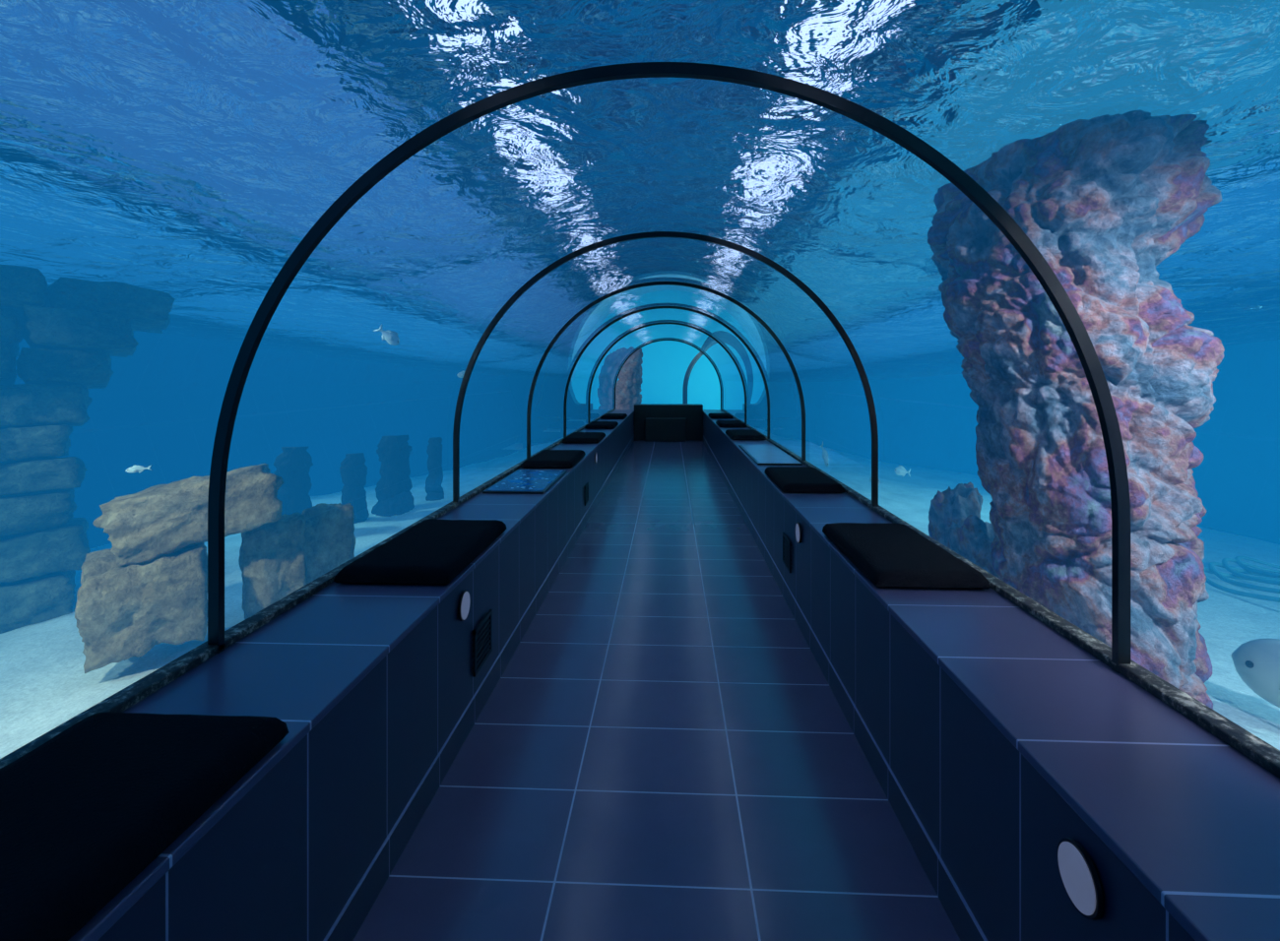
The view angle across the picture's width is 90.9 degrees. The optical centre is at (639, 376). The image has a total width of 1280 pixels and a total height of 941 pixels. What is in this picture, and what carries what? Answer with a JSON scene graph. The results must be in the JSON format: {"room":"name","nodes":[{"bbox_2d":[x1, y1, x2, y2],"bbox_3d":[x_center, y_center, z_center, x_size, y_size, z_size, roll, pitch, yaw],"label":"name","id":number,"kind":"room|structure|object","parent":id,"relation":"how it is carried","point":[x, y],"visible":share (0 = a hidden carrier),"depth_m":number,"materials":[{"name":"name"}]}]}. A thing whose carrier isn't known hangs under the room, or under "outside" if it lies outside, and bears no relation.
{"room":"animal exhibit","nodes":[
{"label":"animal exhibit","id":0,"kind":"room"},
{"bbox_2d":[353,440,959,940],"bbox_3d":[0.187,1.343,4.606,1.440,0.080,17.220,0,0,3],"label":"floor","id":1,"kind":"structure","parent":0,"point":[664,752],"depth_m":2.04,"materials":[{"name":"tile"}]},
{"bbox_2d":[67,409,634,940],"bbox_3d":[-0.732,1.003,4.640,0.440,0.600,17.200,0,0,3],"label":"bench","id":2,"kind":"object","parent":1,"relation":"on","point":[376,693],"visible":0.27,"depth_m":1.54,"materials":[{"name":"tile"}]},
{"bbox_2d":[0,711,288,940],"bbox_3d":[-0.891,0.672,0.848,0.390,0.058,0.770,0,0,3],"label":"seat cushion","id":3,"kind":"object","parent":2,"relation":"on","point":[87,810],"visible":1,"depth_m":0.96,"materials":[{"name":"black fabric"}]},
{"bbox_2d":[0,408,615,768],"bbox_3d":[-0.955,0.692,4.650,0.065,0.022,17.200,0,0,3],"label":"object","id":4,"kind":"object","parent":2,"relation":"on","point":[158,681],"visible":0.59,"depth_m":1.64,"materials":[{"name":"stone"}]},
{"bbox_2d":[334,519,506,584],"bbox_3d":[-0.814,0.672,2.481,0.390,0.058,0.760,0,0,3],"label":"seat cushion","id":5,"kind":"object","parent":2,"relation":"on","point":[430,551],"visible":1,"depth_m":2.29,"materials":[{"name":"black fabric"}]},
{"bbox_2d":[457,589,469,621],"bbox_3d":[-0.622,0.813,2.232,0.010,0.104,0.104,0,0,3],"label":"step light","id":6,"kind":"object","parent":2,"relation":"attached to","point":[464,603],"depth_m":2.21,"materials":[{"name":"white plastic"}]},
{"bbox_2d":[472,609,492,677],"bbox_3d":[-0.613,1.033,2.452,0.012,0.170,0.220,0,0,3],"label":"vent grille","id":7,"kind":"object","parent":2,"relation":"attached to","point":[481,650],"visible":1,"depth_m":2.44,"materials":[{"name":"metal"}]},
{"bbox_2d":[482,469,567,494],"bbox_3d":[-0.739,0.694,4.189,0.370,0.016,0.860,0,0,3],"label":"information panel","id":8,"kind":"object","parent":2,"relation":"on","point":[527,481],"visible":1,"depth_m":4.08,"materials":[{"name":"blue plastic"}]},
{"bbox_2d":[520,449,585,468],"bbox_3d":[-0.688,0.672,5.148,0.390,0.058,0.780,0,0,3],"label":"seat cushion","id":9,"kind":"object","parent":2,"relation":"on","point":[545,459],"visible":1,"depth_m":4.88,"materials":[{"name":"black fabric"}]},
{"bbox_2d":[561,432,605,443],"bbox_3d":[-0.605,0.672,6.911,0.390,0.058,0.750,0,0,3],"label":"seat cushion","id":10,"kind":"object","parent":2,"relation":"on","point":[575,437],"visible":1,"depth_m":6.61,"materials":[{"name":"black fabric"}]},
{"bbox_2d":[584,482,588,506],"bbox_3d":[-0.468,1.033,5.528,0.012,0.170,0.220,0,0,3],"label":"vent grille","id":11,"kind":"object","parent":2,"relation":"attached to","point":[587,484],"visible":1,"depth_m":5.53,"materials":[{"name":"metal"}]},
{"bbox_2d":[584,421,618,429],"bbox_3d":[-0.521,0.672,8.684,0.390,0.058,0.700,0,0,3],"label":"seat cushion","id":12,"kind":"object","parent":2,"relation":"on","point":[594,424],"visible":1,"depth_m":8.36,"materials":[{"name":"black fabric"}]},
{"bbox_2d":[600,413,627,419],"bbox_3d":[-0.432,0.672,10.582,0.390,0.058,0.700,0,0,3],"label":"seat cushion","id":13,"kind":"object","parent":2,"relation":"on","point":[607,416],"visible":1,"depth_m":10.25,"materials":[{"name":"black fabric"}]},
{"bbox_2d":[0,0,1279,765],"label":"tunnel","id":14,"kind":"structure","parent":2,"relation":"on","point":[162,162],"depth_m":1.42,"materials":[{"name":"clear glass"}]},
{"bbox_2d":[452,231,878,511],"bbox_3d":[0.118,-0.033,3.358,2.256,1.472,0.022,0,0,3],"label":"rib","id":15,"kind":"object","parent":14,"relation":"attached to","point":[652,234],"visible":0.98,"depth_m":3.35,"materials":[{"name":"black metal"}]},
{"bbox_2d":[526,281,805,463],"bbox_3d":[0.201,-0.033,5.116,2.256,1.472,0.022,0,0,3],"label":"rib","id":16,"kind":"object","parent":14,"relation":"attached to","point":[705,288],"visible":0.98,"depth_m":5.11,"materials":[{"name":"black metal"}]},
{"bbox_2d":[563,306,769,441],"bbox_3d":[0.285,-0.033,6.894,2.256,1.472,0.022,0,0,3],"label":"rib","id":17,"kind":"object","parent":14,"relation":"attached to","point":[653,307],"visible":0.98,"depth_m":6.88,"materials":[{"name":"black metal"}]},
{"bbox_2d":[587,321,746,424],"bbox_3d":[0.384,-0.033,8.992,2.256,1.472,0.022,0,0,3],"label":"rib","id":18,"kind":"object","parent":14,"relation":"attached to","point":[661,323],"visible":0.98,"depth_m":8.98,"materials":[{"name":"black metal"}]},
{"bbox_2d":[614,339,721,408],"bbox_3d":[0.582,-0.033,13.187,2.256,1.472,0.022,0,0,3],"label":"rib","id":19,"kind":"object","parent":14,"relation":"attached to","point":[659,340],"visible":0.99,"depth_m":13.18,"materials":[{"name":"black metal"}]},
{"bbox_2d":[207,62,1130,673],"bbox_3d":[0.033,-0.033,1.553,2.256,1.472,0.022,0,0,3],"label":"rib","id":20,"kind":"object","parent":14,"relation":"attached to","point":[1111,431],"visible":1,"depth_m":1.54,"materials":[{"name":"black metal"}]},
{"bbox_2d":[634,403,703,442],"bbox_3d":[0.574,0.943,12.812,1.398,0.720,0.750,0,0,3],"label":"parapet","id":21,"kind":"object","parent":1,"relation":"on","point":[653,422],"visible":1,"depth_m":12.71,"materials":[{"name":"black tile"}]},
{"bbox_2d":[703,409,1279,940],"bbox_3d":[1.096,1.003,4.553,0.420,0.600,17.200,0,0,3],"label":"bench","id":22,"kind":"object","parent":1,"relation":"on","point":[992,738],"visible":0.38,"depth_m":1.37,"materials":[{"name":"tile"}]},
{"bbox_2d":[707,412,733,418],"bbox_3d":[1.365,0.672,10.698,0.370,0.058,0.700,0,0,3],"label":"seat cushion","id":23,"kind":"object","parent":22,"relation":"on","point":[712,415],"visible":1,"depth_m":10.36,"materials":[{"name":"black fabric"}]},
{"bbox_2d":[715,420,746,427],"bbox_3d":[1.281,0.672,8.900,0.370,0.058,0.700,0,0,3],"label":"seat cushion","id":24,"kind":"object","parent":22,"relation":"on","point":[722,423],"visible":1,"depth_m":8.58,"materials":[{"name":"black fabric"}]},
{"bbox_2d":[725,429,766,440],"bbox_3d":[1.203,0.672,7.251,0.370,0.058,0.800,0,0,3],"label":"seat cushion","id":25,"kind":"object","parent":22,"relation":"on","point":[734,434],"visible":1,"depth_m":6.94,"materials":[{"name":"black fabric"}]},
{"bbox_2d":[738,445,802,465],"bbox_3d":[1.131,0.694,5.628,0.350,0.016,1.350,0,0,3],"label":"information panel","id":26,"kind":"object","parent":22,"relation":"on","point":[762,455],"visible":1,"depth_m":5.39,"materials":[{"name":"blue plastic"}]},
{"bbox_2d":[782,532,791,573],"bbox_3d":[0.838,1.003,3.584,0.012,0.170,0.220,0,0,3],"label":"vent grille","id":27,"kind":"object","parent":22,"relation":"attached to","point":[787,544],"visible":1,"depth_m":3.57,"materials":[{"name":"metal"}]},
{"bbox_2d":[795,522,801,543],"bbox_3d":[0.821,0.813,3.265,0.010,0.104,0.104,0,0,3],"label":"step light","id":28,"kind":"object","parent":22,"relation":"attached to","point":[798,528],"depth_m":3.25,"materials":[{"name":"white plastic"}]},
{"bbox_2d":[764,466,844,493],"bbox_3d":[1.056,0.672,4.130,0.370,0.058,0.750,0,0,3],"label":"seat cushion","id":29,"kind":"object","parent":22,"relation":"on","point":[801,480],"visible":1,"depth_m":3.92,"materials":[{"name":"black fabric"}]},
{"bbox_2d":[822,522,990,589],"bbox_3d":[0.975,0.672,2.427,0.370,0.058,0.740,0,0,3],"label":"seat cushion","id":30,"kind":"object","parent":22,"relation":"on","point":[889,555],"visible":1,"depth_m":2.24,"materials":[{"name":"black fabric"}]},
{"bbox_2d":[720,408,1279,778],"bbox_3d":[1.308,0.692,4.543,0.065,0.022,17.200,0,0,3],"label":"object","id":31,"kind":"object","parent":22,"relation":"on","point":[1268,760],"visible":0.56,"depth_m":1.45,"materials":[{"name":"stone"}]},
{"bbox_2d":[1057,837,1103,919],"bbox_3d":[0.715,0.818,1.027,0.010,0.104,0.104,0,0,3],"label":"step light","id":32,"kind":"object","parent":22,"relation":"attached to","point":[1078,873],"depth_m":1.02,"materials":[{"name":"white plastic"}]},
{"bbox_2d":[614,339,720,409],"bbox_3d":[1.445,-0.497,20.024,13.040,3.800,0.100,0,0,3],"label":"water","id":33,"kind":"structure","parent":0,"point":[666,363],"depth_m":19.99,"materials":[{"name":"blue liquid"}]},
{"bbox_3d":[0.876,0.078,7.968,13.000,2.550,24.000,0,0,3],"label":"water","id":34,"kind":"object","parent":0,"visible":0},
{"bbox_2d":[682,350,703,403],"bbox_3d":[1.917,-0.033,14.125,2.256,1.472,0.082,0,0,38],"label":"rib","id":35,"kind":"object","parent":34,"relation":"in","point":[699,354],"visible":0.32,"depth_m":14.73,"materials":[{"name":"black metal"}]},
{"bbox_3d":[1.281,1.183,16.558,13.000,0.091,6.800,0,0,3],"label":"sandy seabed","id":36,"kind":"object","parent":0,"visible":0},
{"bbox_2d":[615,348,642,409],"bbox_3d":[-0.372,0.334,14.820,0.891,1.986,0.710,0,0,-12],"label":"outcrop","id":37,"kind":"object","parent":36,"relation":"on","point":[628,390],"visible":0.72,"depth_m":14.63,"materials":[{"name":"stone"}]}
]}

